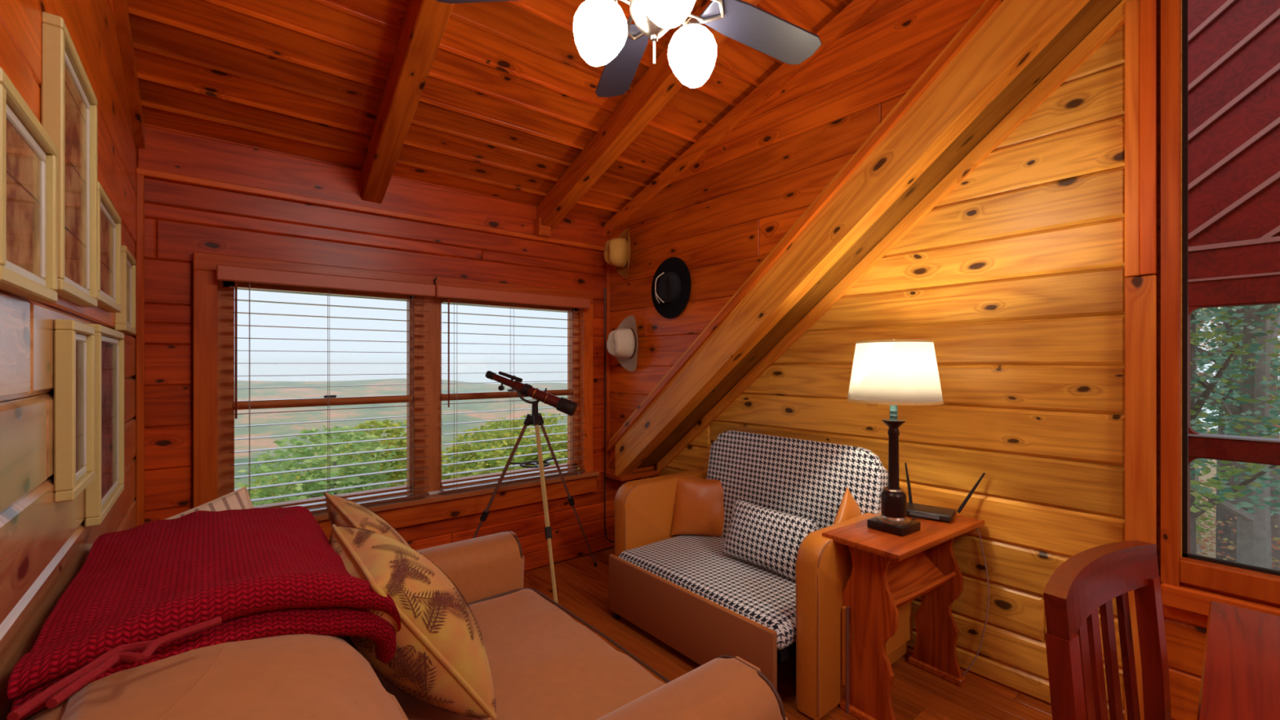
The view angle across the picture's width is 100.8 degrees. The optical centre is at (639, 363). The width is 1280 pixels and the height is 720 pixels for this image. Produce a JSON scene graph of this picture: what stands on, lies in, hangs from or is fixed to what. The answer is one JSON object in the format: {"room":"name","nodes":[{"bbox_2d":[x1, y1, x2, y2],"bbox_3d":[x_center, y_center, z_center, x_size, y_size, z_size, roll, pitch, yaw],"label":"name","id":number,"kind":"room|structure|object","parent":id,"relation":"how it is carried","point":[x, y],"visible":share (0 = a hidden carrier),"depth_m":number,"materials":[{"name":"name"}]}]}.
{"room":"cabin living room","nodes":[
{"label":"cabin living room","id":0,"kind":"room"},
{"bbox_2d":[0,0,136,719],"bbox_3d":[-0.548,-0.800,0.172,0.121,4.700,6.160,0,0,-39],"label":"wall","id":1,"kind":"structure","parent":0,"point":[45,543],"depth_m":1.06,"materials":[{"name":"brown wood"}]},
{"bbox_2d":[0,66,57,302],"bbox_3d":[-1.031,-0.270,0.882,0.030,0.305,0.360,0,0,-39],"label":"picture frame","id":2,"kind":"object","parent":1,"relation":"attached to","point":[28,153],"visible":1,"depth_m":0.90,"materials":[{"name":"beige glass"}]},
{"bbox_2d":[6,119,39,277],"bbox_3d":[-1.037,-0.270,0.877,0.012,0.221,0.276,0,0,-39],"label":"print","id":3,"kind":"object","parent":2,"relation":"attached to","point":[23,153],"depth_m":0.89},
{"bbox_2d":[40,11,97,307],"bbox_3d":[-1.311,-0.422,1.224,0.030,0.551,0.435,0,0,-39],"label":"picture frame","id":4,"kind":"object","parent":1,"relation":"attached to","point":[68,100],"visible":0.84,"depth_m":1.21,"materials":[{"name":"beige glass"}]},
{"bbox_2d":[64,63,86,288],"bbox_3d":[-1.316,-0.422,1.220,0.012,0.467,0.351,0,0,-39],"label":"print","id":5,"kind":"object","parent":4,"relation":"attached to","point":[75,99],"depth_m":1.24},
{"bbox_2d":[53,319,94,502],"bbox_3d":[-1.333,0.102,1.252,0.030,0.395,0.275,0,0,-39],"label":"picture frame","id":6,"kind":"object","parent":1,"relation":"attached to","point":[73,340],"visible":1,"depth_m":1.15,"materials":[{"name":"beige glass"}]},
{"bbox_2d":[75,341,83,471],"bbox_3d":[-1.339,0.102,1.247,0.012,0.311,0.191,0,0,-39],"label":"print","id":7,"kind":"object","parent":6,"relation":"attached to","point":[79,344],"depth_m":1.29},
{"bbox_2d":[84,324,124,527],"bbox_3d":[-1.644,0.167,1.633,0.030,0.546,0.530,0,0,-39],"label":"picture frame","id":8,"kind":"object","parent":1,"relation":"attached to","point":[101,494],"visible":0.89,"depth_m":1.63,"materials":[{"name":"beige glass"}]},
{"bbox_2d":[101,341,116,498],"bbox_3d":[-1.650,0.167,1.629,0.012,0.462,0.446,0,0,-39],"label":"print","id":9,"kind":"object","parent":8,"relation":"attached to","point":[108,348],"depth_m":1.67},
{"bbox_2d":[96,181,121,312],"bbox_3d":[-1.613,-0.330,1.595,0.030,0.320,0.470,0,0,-39],"label":"picture frame","id":10,"kind":"object","parent":1,"relation":"attached to","point":[108,220],"visible":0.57,"depth_m":1.66,"materials":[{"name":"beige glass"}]},
{"bbox_2d":[100,209,113,298],"bbox_3d":[-1.618,-0.330,1.590,0.012,0.236,0.386,0,0,-39],"label":"print","id":11,"kind":"object","parent":10,"relation":"attached to","point":[106,228],"depth_m":1.63},
{"bbox_2d":[114,244,136,334],"bbox_3d":[-1.951,-0.269,2.009,0.030,0.303,0.340,0,0,-39],"label":"picture frame","id":12,"kind":"object","parent":1,"relation":"attached to","point":[126,320],"visible":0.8,"depth_m":2.04,"materials":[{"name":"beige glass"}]},
{"bbox_2d":[126,265,129,323],"bbox_3d":[-1.956,-0.269,2.005,0.012,0.219,0.256,0,0,-39],"label":"print","id":13,"kind":"object","parent":12,"relation":"attached to","point":[127,266],"depth_m":2.06},
{"bbox_2d":[111,0,145,149],"bbox_3d":[-0.428,-1.985,0.141,0.030,1.980,5.960,0,0,-39],"label":"trim","id":14,"kind":"structure","parent":1,"relation":"attached to","point":[122,24],"depth_m":2.08,"materials":[{"name":"brown wood"}]},
{"bbox_2d":[131,123,642,572],"bbox_3d":[-1.191,0.000,3.441,3.417,3.100,0.122,0,0,-39],"label":"wall","id":15,"kind":"structure","parent":0,"point":[181,220],"depth_m":2.91,"materials":[{"name":"red wood"}]},
{"bbox_2d":[135,173,144,526],"bbox_3d":[-2.302,0.290,2.439,0.028,2.320,0.030,0,0,-39],"label":"trim","id":16,"kind":"structure","parent":15,"relation":"attached to","point":[140,179],"depth_m":2.43,"materials":[{"name":"brown wood"}]},
{"bbox_2d":[193,269,217,507],"bbox_3d":[-2.124,0.200,2.587,0.091,1.300,0.065,0,0,-39],"label":"trim","id":17,"kind":"structure","parent":15,"relation":"attached to","point":[205,282],"depth_m":2.56,"materials":[{"name":"brown wood"}]},
{"bbox_2d":[217,280,412,508],"bbox_3d":[-1.753,0.180,2.987,1.002,1.280,0.085,0,0,-39],"label":"window","id":18,"kind":"structure","parent":15,"relation":"in","point":[225,357],"depth_m":2.75,"materials":[{"name":"brown wood"}]},
{"bbox_2d":[216,264,435,514],"bbox_3d":[-1.648,0.161,2.883,1.030,1.271,0.071,0,0,-39],"label":"window blind","id":19,"kind":"object","parent":18,"relation":"attached to","point":[224,273],"visible":0.87,"depth_m":2.84,"materials":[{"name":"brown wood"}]},
{"bbox_2d":[135,167,604,252],"bbox_3d":[-1.278,-0.880,3.278,2.677,0.030,0.045,0,0,-39],"label":"trim","id":20,"kind":"structure","parent":15,"relation":"attached to","point":[151,174],"depth_m":2.94,"materials":[{"name":"brown wood"}]},
{"bbox_2d":[193,252,593,303],"bbox_3d":[-1.266,-0.492,3.288,2.306,0.085,0.065,0,0,-39],"label":"trim","id":21,"kind":"structure","parent":15,"relation":"attached to","point":[202,261],"depth_m":3.00,"materials":[{"name":"brown wood"}]},
{"bbox_2d":[412,295,440,493],"bbox_3d":[-1.341,0.185,3.306,0.160,1.270,0.100,0,0,-39],"label":"trim","id":22,"kind":"structure","parent":15,"relation":"attached to","point":[430,363],"depth_m":3.27,"materials":[{"name":"brown wood"}]},
{"bbox_2d":[307,469,574,509],"bbox_3d":[-1.300,0.804,3.334,2.080,0.019,0.110,0,0,-39],"label":"trim","id":23,"kind":"structure","parent":15,"relation":"attached to","point":[435,492],"depth_m":3.30,"materials":[{"name":"brown wood"}]},
{"bbox_2d":[312,470,599,521],"bbox_3d":[-1.264,0.830,3.282,2.370,0.030,0.135,0,0,-39],"label":"trim","id":24,"kind":"structure","parent":15,"relation":"attached to","point":[323,516],"depth_m":3.33,"materials":[{"name":"brown wood"}]},
{"bbox_2d":[317,475,596,541],"bbox_3d":[-1.259,0.910,3.276,2.370,0.120,0.050,0,0,-39],"label":"trim","id":25,"kind":"structure","parent":15,"relation":"attached to","point":[399,517],"depth_m":3.40,"materials":[{"name":"brown wood"}]},
{"bbox_2d":[440,297,579,488],"bbox_3d":[-0.900,0.180,3.683,1.120,1.280,0.085,0,0,-39],"label":"window","id":26,"kind":"structure","parent":15,"relation":"in","point":[575,342],"depth_m":3.78,"materials":[{"name":"brown wood"}]},
{"bbox_2d":[435,284,590,493],"bbox_3d":[-0.815,0.161,3.562,1.110,1.271,0.071,0,0,-39],"label":"window blind","id":27,"kind":"object","parent":26,"relation":"attached to","point":[442,291],"visible":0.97,"depth_m":3.48,"materials":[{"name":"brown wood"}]},
{"bbox_2d":[533,217,551,237],"bbox_3d":[-0.686,-0.950,3.725,0.095,0.120,0.080,0,0,-39],"label":"block","id":28,"kind":"object","parent":15,"relation":"attached to","point":[540,230],"visible":0.74,"depth_m":3.69,"materials":[{"name":"brown wood"}]},
{"bbox_2d":[579,303,593,472],"bbox_3d":[-0.405,0.200,3.989,0.085,1.300,0.065,0,0,-39],"label":"trim","id":29,"kind":"structure","parent":15,"relation":"attached to","point":[586,362],"depth_m":3.96,"materials":[{"name":"brown wood"}]},
{"bbox_2d":[605,262,609,467],"bbox_3d":[-0.250,-0.010,4.112,0.030,1.680,0.030,0,0,-39],"label":"trim","id":30,"kind":"structure","parent":15,"relation":"attached to","point":[607,265],"depth_m":4.10,"materials":[{"name":"brown wood"}]},
{"bbox_2d":[604,287,614,542],"bbox_3d":[-0.177,0.395,4.086,0.210,1.950,0.046,0,0,-25],"label":"cord","id":31,"kind":"object","parent":15,"relation":"attached to","point":[606,538],"visible":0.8,"depth_m":4.06,"materials":[{"name":"black plastic"}]},
{"bbox_2d":[605,464,655,474],"bbox_3d":[-0.076,0.824,4.164,0.375,0.028,0.170,0,0,-39],"label":"trim","id":32,"kind":"structure","parent":15,"relation":"attached to","point":[611,469],"depth_m":4.12,"materials":[{"name":"orange wood"}]},
{"bbox_2d":[603,468,659,481],"bbox_3d":[-0.064,0.857,4.129,0.380,0.037,0.240,0,0,-39],"label":"trim","id":33,"kind":"structure","parent":15,"relation":"attached to","point":[634,475],"depth_m":4.03,"materials":[{"name":"brown wood"}]},
{"bbox_2d":[127,0,853,220],"bbox_3d":[0.735,-2.151,1.079,3.617,2.112,6.176,0,0,-39],"label":"ceiling","id":34,"kind":"structure","parent":0,"point":[508,100],"depth_m":2.57,"materials":[{"name":"brown wood"}]},
{"bbox_2d":[361,0,454,204],"bbox_3d":[-0.411,-1.631,1.526,0.108,1.462,4.164,0,0,-37],"label":"ceiling beam","id":35,"kind":"structure","parent":34,"relation":"attached to","point":[425,21],"depth_m":2.38,"materials":[{"name":"brown wood"}]},
{"bbox_2d":[435,0,822,97],"bbox_3d":[0.074,-1.309,1.462,1.220,0.977,1.230,0,0,-39],"label":"ceiling fan","id":36,"kind":"object","parent":34,"relation":"hanging from","point":[603,35],"visible":1,"depth_m":1.56,"materials":[{"name":"metal"}]},
{"bbox_2d":[536,0,760,231],"bbox_3d":[0.509,-1.651,2.186,0.108,1.462,4.164,0,0,-37],"label":"ceiling beam","id":37,"kind":"structure","parent":34,"relation":"attached to","point":[659,84],"depth_m":2.98,"materials":[{"name":"brown wood"}]},
{"bbox_2d":[523,547,1052,719],"bbox_3d":[0.730,1.510,1.085,3.217,0.120,6.160,0,0,-39],"label":"floor","id":38,"kind":"structure","parent":0,"point":[582,587],"depth_m":2.46,"materials":[{"name":"brown wood"}]},
{"bbox_2d":[26,530,787,719],"bbox_3d":[-0.652,0.975,1.507,1.365,0.950,1.613,0,0,-39],"label":"sofa","id":39,"kind":"object","parent":38,"relation":"on","point":[544,664],"visible":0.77,"depth_m":1.26,"materials":[{"name":"brown leather"}]},
{"bbox_2d":[6,506,400,719],"bbox_3d":[-0.975,0.573,1.287,0.585,0.283,1.113,0,0,-39],"label":"throw blanket","id":40,"kind":"object","parent":39,"relation":"on","point":[153,591],"visible":0.94,"depth_m":1.10,"materials":[{"name":"red fabric"}]},
{"bbox_2d":[163,486,253,519],"bbox_3d":[-1.375,0.620,1.614,0.195,0.413,0.476,0,0,43],"label":"striped pillow","id":41,"kind":"object","parent":39,"relation":"on","point":[240,499],"visible":0.12,"depth_m":1.72,"materials":[{"name":"fabric"}]},
{"bbox_2d":[59,634,408,719],"bbox_3d":[-0.668,0.777,0.934,0.546,0.516,0.662,0,0,-39],"label":"cushion","id":42,"kind":"object","parent":39,"relation":"on","point":[292,677],"depth_m":0.89,"materials":[{"name":"beige fabric"}]},
{"bbox_2d":[337,635,359,652],"bbox_3d":[-1.099,0.769,1.458,0.540,0.537,0.667,0,0,-39],"label":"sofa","id":43,"kind":"object","parent":39,"relation":"on","point":[344,637],"depth_m":1.41,"materials":[{"name":"beige fabric"}]},
{"bbox_2d":[324,492,413,548],"bbox_3d":[-0.924,0.685,1.892,0.301,0.417,0.466,0,0,-44],"label":"pillow","id":44,"kind":"object","parent":39,"relation":"on","point":[342,512],"visible":0.29,"depth_m":1.80,"materials":[{"name":"fabric"}]},
{"bbox_2d":[328,524,497,719],"bbox_3d":[-0.654,0.716,1.499,0.372,0.459,0.515,0,0,-41],"label":"pillow","id":45,"kind":"object","parent":39,"relation":"on","point":[440,659],"visible":0.81,"depth_m":1.35,"materials":[{"name":"fabric"}]},
{"bbox_2d":[358,588,665,719],"bbox_3d":[-0.500,1.055,1.650,0.950,0.191,1.140,0,0,-39],"label":"seat cushion","id":46,"kind":"object","parent":39,"relation":"on","point":[544,664],"depth_m":1.70,"materials":[{"name":"beige fabric"}]},
{"bbox_2d":[472,370,597,607],"bbox_3d":[-0.463,0.750,3.130,1.074,1.408,0.979,0,0,-39],"label":"telescope","id":47,"kind":"object","parent":38,"relation":"on","point":[567,406],"visible":0.99,"depth_m":3.18,"materials":[{"name":"black plastic"}]},
{"bbox_2d":[608,430,912,719],"bbox_3d":[0.554,0.936,2.853,0.915,1.028,1.419,0,0,-39],"label":"seat","id":48,"kind":"object","parent":38,"relation":"on","point":[702,602],"visible":0.79,"depth_m":2.64,"materials":[{"name":"leather"}]},
{"bbox_2d":[671,475,724,537],"bbox_3d":[0.387,0.900,3.322,0.370,0.361,0.146,0,0,11],"label":"leather pillow","id":49,"kind":"object","parent":48,"relation":"on","point":[699,508],"visible":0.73,"depth_m":3.28,"materials":[{"name":"orange leather"}]},
{"bbox_2d":[722,498,817,581],"bbox_3d":[0.665,0.915,2.776,0.187,0.300,0.504,0,0,-36],"label":"pillow","id":50,"kind":"object","parent":48,"relation":"on","point":[769,539],"visible":0.85,"depth_m":2.71,"materials":[{"name":"fabric"}]},
{"bbox_2d":[832,487,861,524],"bbox_3d":[1.025,0.850,2.572,0.102,0.483,0.485,0,0,43],"label":"leather pillow","id":51,"kind":"object","parent":48,"relation":"on","point":[848,508],"visible":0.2,"depth_m":2.55,"materials":[{"name":"orange leather"}]},
{"bbox_2d":[822,514,984,719],"bbox_3d":[1.167,1.081,2.319,0.750,0.738,0.330,0,0,-36],"label":"side table","id":52,"kind":"object","parent":38,"relation":"on","point":[890,571],"visible":0.92,"depth_m":2.20,"materials":[{"name":"brown wood"}]},
{"bbox_2d":[847,339,943,536],"bbox_3d":[1.091,0.304,2.277,0.374,0.815,0.374,0,0,-36],"label":"table lamp","id":53,"kind":"object","parent":52,"relation":"on","point":[893,373],"visible":1,"depth_m":2.17,"materials":[{"name":"brown metal"}]},
{"bbox_2d":[904,462,985,523],"bbox_3d":[1.357,0.599,2.404,0.332,0.226,0.260,0,0,39],"label":"router","id":54,"kind":"object","parent":52,"relation":"on","point":[917,510],"visible":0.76,"depth_m":2.43,"materials":[{"name":"black plastic"}]},
{"bbox_2d":[963,528,989,675],"bbox_3d":[1.520,1.084,2.438,0.148,0.714,0.027,0,0,31],"label":"power cord","id":55,"kind":"object","parent":52,"relation":"hanging from","point":[973,661],"visible":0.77,"depth_m":2.40,"materials":[{"name":"plastic"}]},
{"bbox_2d":[1043,540,1171,719],"bbox_3d":[1.081,0.930,0.918,0.530,1.040,0.524,0,0,-33],"label":"dining chair","id":56,"kind":"object","parent":38,"relation":"on","point":[1089,580],"visible":1,"depth_m":1.13,"materials":[{"name":"red wood"}]},
{"bbox_2d":[1124,0,1157,719],"bbox_3d":[1.896,0.035,2.004,0.052,2.830,0.086,0,0,-39],"label":"post","id":57,"kind":"object","parent":38,"relation":"on","point":[1140,15],"visible":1,"depth_m":1.99,"materials":[{"name":"brown wood"}]},
{"bbox_2d":[1196,600,1279,719],"bbox_3d":[1.518,1.075,1.016,0.980,0.750,0.600,0,0,-42],"label":"desk","id":58,"kind":"object","parent":38,"relation":"on","point":[1240,680],"visible":1,"depth_m":1.22,"materials":[{"name":"red wood"}]},
{"bbox_2d":[608,0,985,466],"bbox_3d":[1.161,-0.788,2.657,0.321,3.187,4.150,0,0,-39],"label":"wall","id":59,"kind":"structure","parent":0,"point":[726,212],"depth_m":2.99,"materials":[{"name":"orange wood"}]},
{"bbox_2d":[604,227,631,278],"bbox_3d":[-0.165,-0.805,3.835,0.165,0.369,0.280,0,0,-25],"label":"cowboy hat","id":60,"kind":"object","parent":59,"relation":"hanging from","point":[617,251],"visible":1,"depth_m":3.78,"materials":[{"name":"beige fabric"}]},
{"bbox_2d":[606,315,638,371],"bbox_3d":[-0.135,-0.145,3.808,0.174,0.409,0.303,0,0,-33],"label":"cowboy hat","id":61,"kind":"object","parent":59,"relation":"hanging from","point":[622,343],"visible":1,"depth_m":3.78,"materials":[{"name":"fabric"}]},
{"bbox_2d":[651,257,690,318],"bbox_3d":[0.172,-0.505,3.514,0.096,0.410,0.392,0,0,-39],"label":"hat","id":62,"kind":"object","parent":59,"relation":"attached to","point":[671,282],"visible":1,"depth_m":3.51,"materials":[{"name":"black fabric"}]},
{"bbox_2d":[604,0,882,236],"bbox_3d":[1.622,-1.983,1.813,0.035,1.985,5.960,0,0,-39],"label":"ceiling beam","id":63,"kind":"structure","parent":59,"relation":"attached to","point":[856,10],"depth_m":3.06,"materials":[{"name":"brown wood"}]},
{"bbox_2d":[642,0,1279,719],"bbox_3d":[1.880,-0.800,2.153,0.125,4.700,6.160,0,0,-39],"label":"wall","id":64,"kind":"structure","parent":0,"point":[1015,277],"depth_m":2.34,"materials":[{"name":"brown wood"}]},
{"bbox_2d":[607,0,1131,475],"bbox_3d":[1.250,-0.949,2.529,0.445,3.639,4.200,0,0,-39],"label":"diagonal beam","id":65,"kind":"structure","parent":64,"relation":"attached to","point":[1010,56],"depth_m":2.51,"materials":[{"name":"brown wood"}]},
{"bbox_2d":[1160,582,1279,616],"bbox_3d":[2.501,0.850,1.265,0.045,0.080,1.800,0,0,-39],"label":"trim","id":66,"kind":"structure","parent":64,"relation":"attached to","point":[1186,598],"depth_m":1.88,"materials":[{"name":"brown wood"}]},
{"bbox_2d":[1160,0,1279,604],"bbox_3d":[2.537,-0.345,1.295,0.110,2.310,1.800,0,0,-39],"label":"window","id":67,"kind":"structure","parent":64,"relation":"in","point":[1262,584],"depth_m":1.94,"materials":[{"name":"brown wood"}]},
{"label":"outside","id":68,"kind":"structure","parent":0,"visible":0},
{"bbox_2d":[1198,428,1279,557],"bbox_3d":[24.372,4.850,19.877,57.100,0.400,60.000,0,0,-39],"label":"ground","id":69,"kind":"structure","parent":68,"point":[1213,471],"depth_m":17.08,"materials":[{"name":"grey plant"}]},
{"bbox_2d":[1195,495,1216,543],"bbox_3d":[7.486,3.045,7.511,2.084,3.042,1.889,0,0,-39],"label":"shrub","id":70,"kind":"object","parent":69,"relation":"on","point":[1197,527],"visible":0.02,"depth_m":7.29,"materials":[{"name":"green plant"}]},
{"bbox_2d":[1195,479,1216,558],"bbox_3d":[8.303,3.145,8.301,1.641,3.021,2.131,0,0,34],"label":"shrub","id":71,"kind":"object","parent":69,"relation":"on","point":[1212,534],"visible":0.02,"depth_m":7.80,"materials":[{"name":"green plant"}]},
{"bbox_2d":[1190,303,1279,568],"bbox_3d":[5.847,-0.262,5.532,4.170,9.830,3.726,0,0,-39],"label":"tree","id":72,"kind":"object","parent":69,"relation":"on","point":[1254,547],"visible":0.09,"depth_m":5.29,"materials":[{"name":"green plant"}]},
{"bbox_2d":[1190,304,1279,554],"bbox_3d":[5.588,-0.265,5.652,3.721,9.834,3.442,0,0,-23],"label":"tree","id":73,"kind":"object","parent":69,"relation":"on","point":[1259,477],"visible":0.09,"depth_m":4.87,"materials":[{"name":"green plant"}]},
{"bbox_2d":[1195,303,1279,562],"bbox_3d":[7.639,-0.266,6.946,4.204,9.847,3.614,0,0,-39],"label":"tree","id":74,"kind":"object","parent":69,"relation":"on","point":[1221,513],"visible":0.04,"depth_m":6.70,"materials":[{"name":"green plant"}]},
{"bbox_2d":[1195,306,1279,555],"bbox_3d":[10.305,-0.262,9.961,3.797,9.846,3.895,0,0,25],"label":"tree","id":75,"kind":"object","parent":69,"relation":"on","point":[1203,374],"visible":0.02,"depth_m":9.62,"materials":[{"name":"green plant"}]},
{"bbox_2d":[1195,515,1279,568],"bbox_3d":[6.760,3.154,5.705,1.758,2.823,1.980,0,0,2],"label":"shrub","id":76,"kind":"object","parent":69,"relation":"on","point":[1275,539],"visible":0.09,"depth_m":6.12,"materials":[{"name":"green plant"}]},
{"bbox_2d":[1195,305,1279,342],"bbox_3d":[5.899,-0.266,7.002,3.856,9.846,3.449,0,0,-39],"label":"tree","id":77,"kind":"object","parent":69,"relation":"on","point":[1212,326],"visible":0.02,"depth_m":5.93,"materials":[{"name":"green plant"}]},
{"bbox_2d":[1197,306,1279,570],"bbox_3d":[13.043,-0.266,10.956,4.677,9.843,3.596,0,0,39],"label":"tree","id":78,"kind":"object","parent":69,"relation":"on","point":[1275,532],"visible":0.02,"depth_m":10.77,"materials":[{"name":"green plant"}]},
{"bbox_2d":[1269,330,1279,438],"bbox_3d":[10.264,-0.251,7.549,3.890,9.811,3.710,0,0,-8],"label":"tree","id":79,"kind":"object","parent":69,"relation":"on","point":[1278,334],"visible":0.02,"depth_m":8.76,"materials":[{"name":"green plant"}]},
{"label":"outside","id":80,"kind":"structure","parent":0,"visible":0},
{"bbox_2d":[234,378,567,493],"bbox_3d":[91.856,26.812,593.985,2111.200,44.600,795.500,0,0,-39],"label":"landscape","id":81,"kind":"structure","parent":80,"point":[377,390],"depth_m":410.87,"materials":[{"name":"green plant"}]},
{"bbox_2d":[240,474,303,503],"bbox_3d":[-19.307,12.182,28.196,7.220,12.444,7.695,0,0,-39],"label":"broadleaf tree","id":82,"kind":"object","parent":81,"relation":"on","point":[252,491],"visible":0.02,"depth_m":28.10,"materials":[{"name":"green plant"}]},
{"bbox_2d":[234,424,396,505],"bbox_3d":[-11.363,7.730,21.291,9.170,10.479,7.876,0,0,-39],"label":"bush","id":83,"kind":"object","parent":81,"relation":"on","point":[296,452],"visible":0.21,"depth_m":19.67,"materials":[{"name":"green plant"}]},
{"bbox_2d":[293,419,447,490],"bbox_3d":[-13.174,7.833,26.759,7.631,10.120,7.010,0,0,-39],"label":"broadleaf tree","id":84,"kind":"object","parent":81,"relation":"on","point":[398,464],"visible":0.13,"depth_m":26.16,"materials":[{"name":"green plant"}]},
{"bbox_2d":[340,451,406,485],"bbox_3d":[-15.306,10.421,31.441,7.083,10.675,6.908,0,0,10],"label":"broadleaf tree","id":85,"kind":"object","parent":81,"relation":"on","point":[402,482],"visible":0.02,"depth_m":32.24,"materials":[{"name":"green plant"}]},
{"bbox_2d":[441,426,532,479],"bbox_3d":[-9.935,9.157,31.860,8.916,10.730,7.485,0,0,-44],"label":"broadleaf tree","id":86,"kind":"object","parent":81,"relation":"on","point":[491,434],"visible":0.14,"depth_m":30.48,"materials":[{"name":"green plant"}]},
{"bbox_2d":[466,436,530,470],"bbox_3d":[-9.061,10.579,37.348,8.426,10.930,7.644,0,0,10],"label":"broadleaf tree","id":87,"kind":"object","parent":81,"relation":"on","point":[508,437],"visible":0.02,"depth_m":37.02,"materials":[{"name":"green plant"}]},
{"bbox_2d":[480,417,533,460],"bbox_3d":[-11.624,9.979,46.816,6.805,10.100,6.272,0,0,12],"label":"broadleaf tree","id":88,"kind":"object","parent":81,"relation":"on","point":[492,426],"visible":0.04,"depth_m":46.78,"materials":[{"name":"green plant"}]},
{"bbox_2d":[465,413,579,475],"bbox_3d":[-5.089,7.949,26.543,7.976,11.221,7.751,0,0,-45],"label":"broadleaf tree","id":89,"kind":"object","parent":81,"relation":"on","point":[557,428],"visible":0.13,"depth_m":24.96,"materials":[{"name":"green plant"}]},
{"bbox_2d":[542,436,567,463],"bbox_3d":[-3.007,9.467,27.236,6.602,12.005,7.827,0,0,-39],"label":"broadleaf tree","id":90,"kind":"object","parent":81,"relation":"on","point":[564,446],"visible":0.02,"depth_m":27.49,"materials":[{"name":"green plant"}]},
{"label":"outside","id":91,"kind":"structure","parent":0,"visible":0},
{"bbox_2d":[1187,0,1279,553],"bbox_3d":[5.420,-2.497,2.808,6.170,8.294,6.500,0,0,-39],"label":"porch","id":92,"kind":"object","parent":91,"point":[1233,46],"visible":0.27,"depth_m":3.37,"materials":[{"name":"red wood"}]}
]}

